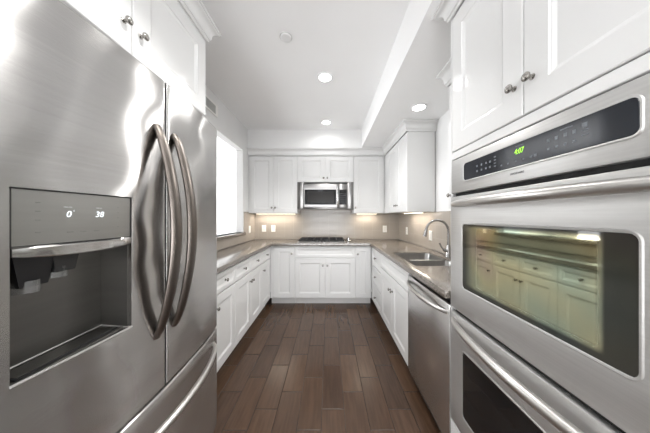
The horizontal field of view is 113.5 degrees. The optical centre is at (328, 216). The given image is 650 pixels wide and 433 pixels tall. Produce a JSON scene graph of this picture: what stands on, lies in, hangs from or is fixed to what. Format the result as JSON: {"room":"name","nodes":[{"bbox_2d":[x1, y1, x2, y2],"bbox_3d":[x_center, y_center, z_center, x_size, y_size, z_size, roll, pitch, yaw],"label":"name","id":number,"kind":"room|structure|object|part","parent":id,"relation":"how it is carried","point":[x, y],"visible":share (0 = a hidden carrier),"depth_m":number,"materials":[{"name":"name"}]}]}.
{"room":"kitchen","nodes":[
{"label":"kitchen","id":0,"kind":"room"},
{"bbox_2d":[217,158,235,234],"bbox_3d":[-2.748,-0.045,5.050,2.704,2.700,0.100,0,0,0],"label":"window","id":1,"kind":"structure","parent":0,"point":[226,167],"depth_m":5.00,"materials":[{"name":"glass"}]},
{"bbox_2d":[204,85,254,249],"bbox_3d":[-1.339,-0.045,0.460,0.113,2.700,6.520,0,0,0],"label":"wall","id":2,"kind":"structure","parent":0,"point":[230,129],"depth_m":3.18,"materials":[{"name":"paint"}]},
{"bbox_2d":[59,0,220,115],"bbox_3d":[-0.986,-0.884,0.841,0.606,0.551,1.032,0,0,0],"label":"upper cabinet","id":3,"kind":"object","parent":2,"relation":"attached to","point":[159,34],"visible":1,"depth_m":0.98,"materials":[{"name":"white paint"}]},
{"bbox_3d":[-0.755,-0.839,0.568,0.020,0.453,0.482,0,0,0],"label":"door","id":4,"kind":"part","parent":3,"relation":"part of","materials":[{"name":"white paint"}]},
{"bbox_3d":[-0.731,-0.715,0.775,0.028,0.028,0.028,0,0,0],"label":"knob","id":5,"kind":"part","parent":3,"relation":"part of","materials":[{"name":"silver metal"}]},
{"bbox_3d":[-0.731,-0.715,0.845,0.028,0.028,0.028,0,0,0],"label":"knob","id":6,"kind":"part","parent":3,"relation":"part of","materials":[{"name":"silver metal"}]},
{"bbox_3d":[-0.755,-0.839,1.052,0.020,0.453,0.482,0,0,0],"label":"door","id":7,"kind":"part","parent":3,"relation":"part of","materials":[{"name":"white paint"}]},
{"bbox_3d":[-0.986,-1.115,0.841,0.606,0.090,1.032,0,0,0],"label":"crown","id":8,"kind":"part","parent":3,"relation":"part of","materials":[{"name":"white paint"}]},
{"bbox_2d":[206,95,217,117],"bbox_3d":[-1.286,-1.216,2.295,0.008,0.136,0.350,0,0,0],"label":"air vent","id":9,"kind":"object","parent":2,"relation":"in","point":[211,106],"visible":0.63,"depth_m":2.33,"materials":[{"name":"metal"}]},
{"bbox_2d":[217,232,245,240],"bbox_3d":[-1.353,0.249,2.610,0.195,0.038,1.250,0,0,0],"label":"trim","id":10,"kind":"structure","parent":2,"relation":"attached to","point":[235,234],"depth_m":2.80,"materials":[{"name":"stone"}]},
{"bbox_2d":[217,212,254,249],"bbox_3d":[-1.286,0.151,2.515,0.008,0.464,2.391,0,0,0],"label":"backsplash","id":11,"kind":"structure","parent":2,"relation":"attached to","point":[249,218],"depth_m":3.29,"materials":[{"name":"beige tile"}]},
{"bbox_2d":[177,0,409,157],"bbox_3d":[-1.375,-1.445,1.090,5.450,0.100,8.020,0,0,0],"label":"ceiling","id":12,"kind":"structure","parent":0,"point":[266,81],"depth_m":1.86,"materials":[{"name":"paint"}]},
{"bbox_2d":[280,32,291,41],"bbox_3d":[-0.330,-1.388,1.650,0.094,0.013,0.094,0,0,0],"label":"smoke detector","id":13,"kind":"object","parent":12,"relation":"attached to","point":[284,36],"visible":1,"depth_m":1.64,"materials":[{"name":"plastic"}]},
{"bbox_2d":[317,72,332,82],"bbox_3d":[-0.035,-1.389,2.122,0.156,0.012,0.156,0,0,0],"label":"recessed light","id":14,"kind":"object","parent":12,"relation":"in","point":[325,77],"visible":1,"depth_m":2.12,"materials":[{"name":"white glass"}]},
{"bbox_2d":[321,120,330,124],"bbox_3d":[-0.035,-1.389,3.128,0.156,0.012,0.156,0,0,0],"label":"recessed light","id":15,"kind":"object","parent":12,"relation":"in","point":[324,122],"visible":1,"depth_m":3.12,"materials":[{"name":"white glass"}]},
{"bbox_2d":[213,292,440,432],"bbox_3d":[-1.375,1.345,1.090,5.450,0.080,8.020,0,0,0],"label":"floor","id":16,"kind":"structure","parent":0,"point":[297,367],"depth_m":1.74,"materials":[{"name":"brown wood"}]},
{"bbox_2d":[0,0,216,432],"bbox_3d":[-0.910,0.383,0.834,0.719,1.844,0.908,0,0,0],"label":"refrigerator","id":17,"kind":"object","parent":16,"relation":"on","point":[108,174],"visible":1,"depth_m":0.62,"materials":[{"name":"metal"}]},
{"bbox_3d":[-0.672,0.002,0.569,0.057,0.124,0.243,0,0,0],"label":"control panel","id":18,"kind":"part","parent":17,"relation":"part of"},
{"bbox_3d":[-0.690,0.957,0.834,0.105,0.576,0.908,0,0,0],"label":"freezer drawer","id":19,"kind":"part","parent":17,"relation":"part of","materials":[{"name":"metal"}]},
{"bbox_3d":[-0.599,0.053,0.792,0.096,0.795,0.050,0,0,0],"label":"handle","id":20,"kind":"part","parent":17,"relation":"part of","materials":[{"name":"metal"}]},
{"bbox_3d":[-0.599,0.053,0.884,0.096,0.795,0.050,0,0,0],"label":"handle","id":21,"kind":"part","parent":17,"relation":"part of","materials":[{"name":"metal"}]},
{"bbox_3d":[-0.613,0.730,0.838,0.125,0.026,0.806,0,0,0],"label":"handle","id":22,"kind":"part","parent":17,"relation":"part of","materials":[{"name":"metal"}]},
{"bbox_3d":[-0.690,0.064,1.065,0.105,1.190,0.447,0,0,0],"label":"door","id":23,"kind":"part","parent":17,"relation":"part of","materials":[{"name":"metal"}]},
{"bbox_2d":[215,265,234,371],"bbox_3d":[-1.054,0.866,1.775,0.448,0.878,0.388,0,0,0],"label":"base cabinet","id":24,"kind":"object","parent":16,"relation":"on","point":[225,326],"visible":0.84,"depth_m":1.80,"materials":[{"name":"white paint"}]},
{"bbox_3d":[-0.870,0.522,1.775,0.020,0.154,0.387,0,0,0],"label":"drawer","id":25,"kind":"part","parent":24,"relation":"part of","materials":[{"name":"white paint"}]},
{"bbox_2d":[227,251,261,357],"bbox_3d":[-1.054,0.866,2.362,0.448,0.878,0.783,0,0,0],"label":"base cabinet","id":26,"kind":"object","parent":16,"relation":"on","point":[248,272],"visible":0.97,"depth_m":2.28,"materials":[{"name":"white paint"}]},
{"bbox_3d":[-0.870,0.904,2.166,0.020,0.584,0.390,0,0,0],"label":"door","id":27,"kind":"part","parent":26,"relation":"part of","materials":[{"name":"white paint"}]},
{"bbox_3d":[-0.870,0.522,2.166,0.020,0.154,0.390,0,0,0],"label":"drawer","id":28,"kind":"part","parent":26,"relation":"part of","materials":[{"name":"white paint"}]},
{"bbox_3d":[-0.870,0.904,2.559,0.020,0.584,0.390,0,0,0],"label":"door","id":29,"kind":"part","parent":26,"relation":"part of","materials":[{"name":"white paint"}]},
{"bbox_3d":[-0.870,0.522,2.559,0.020,0.154,0.390,0,0,0],"label":"drawer","id":30,"kind":"part","parent":26,"relation":"part of","materials":[{"name":"white paint"}]},
{"bbox_2d":[258,247,269,314],"bbox_3d":[-1.054,0.866,2.950,0.448,0.878,0.389,0,0,0],"label":"base cabinet","id":31,"kind":"object","parent":16,"relation":"on","point":[265,253],"visible":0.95,"depth_m":2.94,"materials":[{"name":"white paint"}]},
{"bbox_3d":[-0.870,0.522,2.950,0.020,0.154,0.388,0,0,0],"label":"drawer","id":32,"kind":"part","parent":31,"relation":"part of","materials":[{"name":"white paint"}]},
{"bbox_3d":[-0.870,0.904,2.950,0.020,0.584,0.388,0,0,0],"label":"door","id":33,"kind":"part","parent":31,"relation":"part of","materials":[{"name":"white paint"}]},
{"bbox_2d":[270,246,295,302],"bbox_3d":[-0.679,0.866,3.414,0.359,0.878,0.588,0,0,0],"label":"base cabinet","id":34,"kind":"object","parent":16,"relation":"on","point":[282,258],"visible":0.96,"depth_m":3.15,"materials":[{"name":"white paint"}]},
{"bbox_2d":[295,246,354,302],"bbox_3d":[-0.051,0.866,3.414,0.893,0.878,0.588,0,0,0],"label":"base cabinet","id":35,"kind":"object","parent":16,"relation":"on","point":[323,274],"visible":0.99,"depth_m":3.16,"materials":[{"name":"white paint"}]},
{"bbox_3d":[-0.275,0.904,3.160,0.444,0.584,0.020,0,0,0],"label":"door","id":36,"kind":"part","parent":35,"relation":"part of","materials":[{"name":"white paint"}]},
{"bbox_3d":[-0.051,0.522,3.160,0.892,0.154,0.020,0,0,0],"label":"drawer","id":37,"kind":"part","parent":35,"relation":"part of","materials":[{"name":"white paint"}]},
{"bbox_2d":[217,239,450,297],"bbox_3d":[-0.030,0.405,2.415,2.516,0.040,2.606,0,0,0],"label":"countertop","id":38,"kind":"structure","parent":35,"relation":"on","point":[437,278],"depth_m":2.31,"materials":[{"name":"stone"}]},
{"bbox_2d":[298,237,345,242],"bbox_3d":[-0.105,0.365,3.430,0.726,0.038,0.469,0,0,0],"label":"cooktop","id":39,"kind":"object","parent":38,"relation":"in","point":[303,239],"visible":1,"depth_m":3.24,"materials":[{"name":"metal"}]},
{"bbox_2d":[394,253,450,276],"bbox_3d":[0.890,0.493,1.998,0.398,0.200,0.647,0,0,0],"label":"sink","id":40,"kind":"object","parent":38,"relation":"in","point":[417,259],"visible":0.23,"depth_m":2.09,"materials":[{"name":"metal"}]},
{"bbox_3d":[0.890,0.493,2.138,0.398,0.200,0.368,0,0,0],"label":"bowl","id":41,"kind":"part","parent":40,"relation":"part of","materials":[{"name":"metal"}]},
{"bbox_3d":[0.890,0.473,1.802,0.398,0.160,0.255,0,0,0],"label":"bowl","id":42,"kind":"part","parent":40,"relation":"part of","materials":[{"name":"metal"}]},
{"bbox_2d":[423,219,450,256],"bbox_3d":[1.057,0.202,2.070,0.277,0.365,0.060,0,0,0],"label":"faucet","id":43,"kind":"object","parent":38,"relation":"on","point":[447,250],"visible":0.96,"depth_m":2.06,"materials":[{"name":"silver metal"}]},
{"bbox_3d":[1.059,0.152,2.070,0.236,0.266,0.022,0,0,0],"label":"spout","id":44,"kind":"part","parent":43,"relation":"part of","materials":[{"name":"silver metal"}]},
{"bbox_3d":[0.172,0.904,3.160,0.444,0.584,0.020,0,0,0],"label":"door","id":45,"kind":"part","parent":35,"relation":"part of","materials":[{"name":"white paint"}]},
{"bbox_2d":[355,246,370,302],"bbox_3d":[0.515,0.866,3.414,0.236,0.878,0.588,0,0,0],"label":"base cabinet","id":46,"kind":"object","parent":16,"relation":"on","point":[362,253],"visible":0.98,"depth_m":3.15,"materials":[{"name":"white paint"}]},
{"bbox_2d":[372,248,380,314],"bbox_3d":[0.911,0.866,2.866,0.613,0.878,0.557,0,0,0],"label":"base cabinet","id":47,"kind":"object","parent":16,"relation":"on","point":[376,256],"visible":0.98,"depth_m":2.82,"materials":[{"name":"white paint"}]},
{"bbox_3d":[0.645,1.071,2.849,0.020,0.252,0.521,0,0,0],"label":"drawer","id":48,"kind":"part","parent":47,"relation":"part of","materials":[{"name":"white paint"}]},
{"bbox_3d":[0.645,0.814,2.849,0.020,0.239,0.521,0,0,0],"label":"drawer","id":49,"kind":"part","parent":47,"relation":"part of","materials":[{"name":"white paint"}]},
{"bbox_3d":[0.645,0.565,2.849,0.020,0.238,0.521,0,0,0],"label":"drawer","id":50,"kind":"part","parent":47,"relation":"part of","materials":[{"name":"white paint"}]},
{"bbox_2d":[381,254,410,364],"bbox_3d":[0.911,0.866,2.143,0.613,0.878,0.885,0,0,0],"label":"base cabinet","id":51,"kind":"object","parent":16,"relation":"on","point":[394,288],"visible":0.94,"depth_m":2.02,"materials":[{"name":"white paint"}]},
{"bbox_3d":[0.645,0.904,2.365,0.020,0.584,0.440,0,0,0],"label":"door","id":52,"kind":"part","parent":51,"relation":"part of","materials":[{"name":"white paint"}]},
{"bbox_3d":[0.645,0.522,2.143,0.020,0.154,0.884,0,0,0],"label":"drawer","id":53,"kind":"part","parent":51,"relation":"part of","materials":[{"name":"white paint"}]},
{"bbox_3d":[0.645,0.904,1.922,0.020,0.584,0.440,0,0,0],"label":"door","id":54,"kind":"part","parent":51,"relation":"part of","materials":[{"name":"white paint"}]},
{"bbox_2d":[406,275,450,432],"bbox_3d":[0.889,0.871,1.403,0.642,0.868,0.581,0,0,0],"label":"dishwasher","id":55,"kind":"object","parent":16,"relation":"on","point":[429,313],"visible":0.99,"depth_m":1.29,"materials":[{"name":"metal"}]},
{"bbox_3d":[0.604,0.505,1.403,0.070,0.029,0.566,0,0,0],"label":"handle","id":56,"kind":"part","parent":55,"relation":"part of","materials":[{"name":"metal"}]},
{"bbox_2d":[431,0,649,432],"bbox_3d":[0.898,0.105,0.730,0.662,2.399,0.889,0,0,0],"label":"tall cabinet","id":57,"kind":"object","parent":16,"relation":"on","point":[517,65],"visible":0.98,"depth_m":0.67,"materials":[{"name":"white paint"}]},
{"bbox_3d":[0.898,-1.056,0.730,0.662,0.077,0.889,0,0,0],"label":"crown","id":58,"kind":"part","parent":57,"relation":"part of","materials":[{"name":"white paint"}]},
{"bbox_3d":[0.645,1.119,0.696,0.020,0.149,0.801,0,0,0],"label":"drawer","id":59,"kind":"part","parent":57,"relation":"part of","materials":[{"name":"white paint"}]},
{"bbox_3d":[0.645,-0.672,0.896,0.020,0.679,0.399,0,0,0],"label":"door","id":60,"kind":"part","parent":57,"relation":"part of","materials":[{"name":"white paint"}]},
{"bbox_3d":[0.621,-0.437,0.728,0.028,0.028,0.028,0,0,0],"label":"knob","id":61,"kind":"part","parent":57,"relation":"part of","materials":[{"name":"silver metal"}]},
{"bbox_3d":[0.621,-0.437,0.663,0.028,0.028,0.028,0,0,0],"label":"knob","id":62,"kind":"part","parent":57,"relation":"part of","materials":[{"name":"silver metal"}]},
{"bbox_2d":[450,73,649,432],"bbox_3d":[0.868,0.372,0.696,0.624,1.315,0.798,0,0,0],"label":"double oven","id":63,"kind":"object","parent":57,"relation":"in","point":[550,218],"visible":1,"depth_m":0.58,"materials":[{"name":"metal"}]},
{"bbox_3d":[0.597,0.515,0.696,0.084,0.035,0.772,0,0,0],"label":"handle","id":64,"kind":"part","parent":63,"relation":"part of","materials":[{"name":"metal"}]},
{"bbox_3d":[0.648,0.752,0.696,0.040,0.550,0.798,0,0,0],"label":"oven door","id":65,"kind":"part","parent":63,"relation":"part of","materials":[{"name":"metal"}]},
{"bbox_3d":[0.597,-0.063,0.696,0.084,0.035,0.772,0,0,0],"label":"handle","id":66,"kind":"part","parent":63,"relation":"part of","materials":[{"name":"metal"}]},
{"bbox_3d":[0.651,-0.202,0.696,0.038,0.166,0.798,0,0,0],"label":"control panel","id":67,"kind":"part","parent":63,"relation":"part of","materials":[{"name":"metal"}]},
{"bbox_3d":[0.632,-0.208,0.712,0.005,0.079,0.562,0,0,0],"label":"glass","id":68,"kind":"part","parent":63,"relation":"part of","materials":[{"name":"black glass"}]},
{"bbox_3d":[0.645,-0.309,0.696,0.020,0.036,0.804,0,0,0],"label":"rail","id":69,"kind":"part","parent":57,"relation":"part of","materials":[{"name":"white paint"}]},
{"bbox_3d":[0.645,-0.672,0.494,0.020,0.679,0.399,0,0,0],"label":"door","id":70,"kind":"part","parent":57,"relation":"part of","materials":[{"name":"white paint"}]},
{"bbox_2d":[255,209,398,291],"bbox_3d":[-0.022,-0.045,3.766,2.745,2.700,0.108,0,0,0],"label":"wall","id":71,"kind":"structure","parent":0,"point":[344,223],"depth_m":3.71,"materials":[{"name":"tile"}]},
{"bbox_2d":[248,156,299,212],"bbox_3d":[-0.893,-0.520,3.545,0.788,0.919,0.330,0,0,0],"label":"upper cabinet","id":72,"kind":"object","parent":71,"relation":"attached to","point":[272,180],"visible":1,"depth_m":3.41,"materials":[{"name":"white paint"}]},
{"bbox_3d":[-1.069,-0.519,3.420,0.379,0.910,0.020,0,0,0],"label":"door","id":73,"kind":"part","parent":72,"relation":"part of","materials":[{"name":"white paint"}]},
{"bbox_2d":[256,213,295,213],"bbox_3d":[-0.890,-0.054,3.600,0.660,0.012,0.040,0,0,0],"label":"light","id":74,"kind":"object","parent":72,"relation":"attached to","point":[256,213],"visible":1,"depth_m":3.58,"materials":[{"name":"white plastic"}]},
{"bbox_3d":[-0.688,-0.519,3.420,0.377,0.910,0.020,0,0,0],"label":"door","id":75,"kind":"part","parent":72,"relation":"part of","materials":[{"name":"white paint"}]},
{"bbox_2d":[247,129,360,146],"bbox_3d":[-0.383,-1.244,3.555,1.814,0.299,0.330,0,0,0],"label":"soffit","id":76,"kind":"object","parent":71,"relation":"attached to","point":[255,137],"depth_m":3.39,"materials":[{"name":"paint"}]},
{"bbox_2d":[298,156,352,183],"bbox_3d":[-0.049,-0.768,3.545,0.897,0.423,0.330,0,0,0],"label":"upper cabinet","id":77,"kind":"object","parent":71,"relation":"attached to","point":[311,169],"visible":0.99,"depth_m":3.41,"materials":[{"name":"white paint"}]},
{"bbox_3d":[-0.273,-0.767,3.420,0.446,0.414,0.020,0,0,0],"label":"door","id":78,"kind":"part","parent":77,"relation":"part of","materials":[{"name":"white paint"}]},
{"bbox_2d":[297,182,353,208],"bbox_3d":[-0.049,-0.344,3.524,0.896,0.423,0.367,0,0,0],"label":"microwave","id":79,"kind":"object","parent":77,"relation":"attached to","point":[315,196],"depth_m":3.39,"materials":[{"name":"metal"}]},
{"bbox_3d":[-0.449,-0.344,3.537,0.095,0.423,0.296,0,0,0],"label":"filler panel","id":80,"kind":"part","parent":79,"relation":"part of","materials":[{"name":"silver metal"}]},
{"bbox_3d":[0.235,-0.341,3.395,0.134,0.378,0.020,0,0,0],"label":"control panel","id":81,"kind":"part","parent":79,"relation":"part of","materials":[{"name":"metal"}]},
{"bbox_3d":[0.351,-0.344,3.537,0.096,0.423,0.296,0,0,0],"label":"filler panel","id":82,"kind":"part","parent":79,"relation":"part of","materials":[{"name":"silver metal"}]},
{"bbox_3d":[0.176,-0.767,3.420,0.446,0.414,0.020,0,0,0],"label":"door","id":83,"kind":"part","parent":77,"relation":"part of","materials":[{"name":"white paint"}]},
{"bbox_2d":[300,209,350,213],"bbox_3d":[-0.049,-0.128,3.716,0.898,0.134,0.008,0,0,0],"label":"backsplash","id":84,"kind":"structure","parent":71,"relation":"on","point":[302,211],"depth_m":3.71,"materials":[{"name":"beige tile"}]},
{"bbox_2d":[255,214,398,238],"bbox_3d":[-0.030,0.161,3.716,2.519,0.444,0.008,0,0,0],"label":"backsplash","id":85,"kind":"structure","parent":71,"relation":"attached to","point":[287,226],"depth_m":3.71,"materials":[{"name":"beige tile"}]},
{"bbox_2d":[352,156,384,212],"bbox_3d":[0.650,-0.520,3.545,0.496,0.919,0.330,0,0,0],"label":"upper cabinet","id":86,"kind":"object","parent":71,"relation":"attached to","point":[368,171],"visible":0.99,"depth_m":3.42,"materials":[{"name":"white paint"}]},
{"bbox_2d":[399,110,450,253],"bbox_3d":[1.286,-0.045,0.460,0.128,2.700,6.520,0,0,0],"label":"wall","id":87,"kind":"structure","parent":0,"point":[416,223],"depth_m":2.38,"materials":[{"name":"paint"}]},
{"bbox_2d":[361,0,450,149],"bbox_3d":[0.877,-1.244,0.460,0.705,0.299,6.520,0,0,0],"label":"soffit","id":88,"kind":"object","parent":87,"relation":"attached to","point":[421,48],"depth_m":1.72,"materials":[{"name":"paint"}]},
{"bbox_2d":[411,103,427,111],"bbox_3d":[0.900,-1.089,2.120,0.156,0.012,0.156,0,0,0],"label":"recessed light","id":89,"kind":"object","parent":88,"relation":"in","point":[420,106],"visible":1,"depth_m":2.11,"materials":[{"name":"white glass"}]},
{"bbox_2d":[385,131,434,212],"bbox_3d":[1.045,-0.520,3.075,0.350,0.919,1.269,0,0,0],"label":"upper cabinet","id":90,"kind":"object","parent":87,"relation":"attached to","point":[410,164],"visible":1,"depth_m":2.44,"materials":[{"name":"white paint"}]},
{"bbox_2d":[246,119,438,155],"bbox_3d":[-0.030,-1.037,2.894,2.518,0.113,1.032,0,0,0],"label":"crown molding","id":91,"kind":"structure","parent":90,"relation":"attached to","point":[406,125],"depth_m":3.35,"materials":[{"name":"white paint"}]},
{"bbox_3d":[0.910,-0.519,3.020,0.020,0.910,0.397,0,0,0],"label":"door","id":92,"kind":"part","parent":90,"relation":"part of","materials":[{"name":"white paint"}]},
{"bbox_3d":[0.910,-0.519,2.631,0.020,0.910,0.376,0,0,0],"label":"door","id":93,"kind":"part","parent":90,"relation":"part of","materials":[{"name":"white paint"}]},
{"bbox_2d":[399,211,450,253],"bbox_3d":[1.226,0.161,2.410,0.008,0.444,2.601,0,0,0],"label":"backsplash","id":94,"kind":"structure","parent":87,"relation":"attached to","point":[416,223],"depth_m":2.68,"materials":[{"name":"beige tile"}]},
{"bbox_2d":[436,58,450,207],"bbox_3d":[1.034,-0.578,1.389,0.391,1.033,0.546,0,0,0],"label":"upper cabinet","id":95,"kind":"object","parent":87,"relation":"attached to","point":[444,74],"visible":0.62,"depth_m":1.57,"materials":[{"name":"white paint"}]},
{"bbox_3d":[1.034,-1.037,1.423,0.391,0.113,0.477,0,0,0],"label":"crown","id":96,"kind":"part","parent":95,"relation":"part of","materials":[{"name":"white paint"}]},
{"bbox_3d":[0.910,-0.519,1.358,0.020,0.910,0.481,0,0,0],"label":"door","id":97,"kind":"part","parent":95,"relation":"part of","materials":[{"name":"white paint"}]}
]}

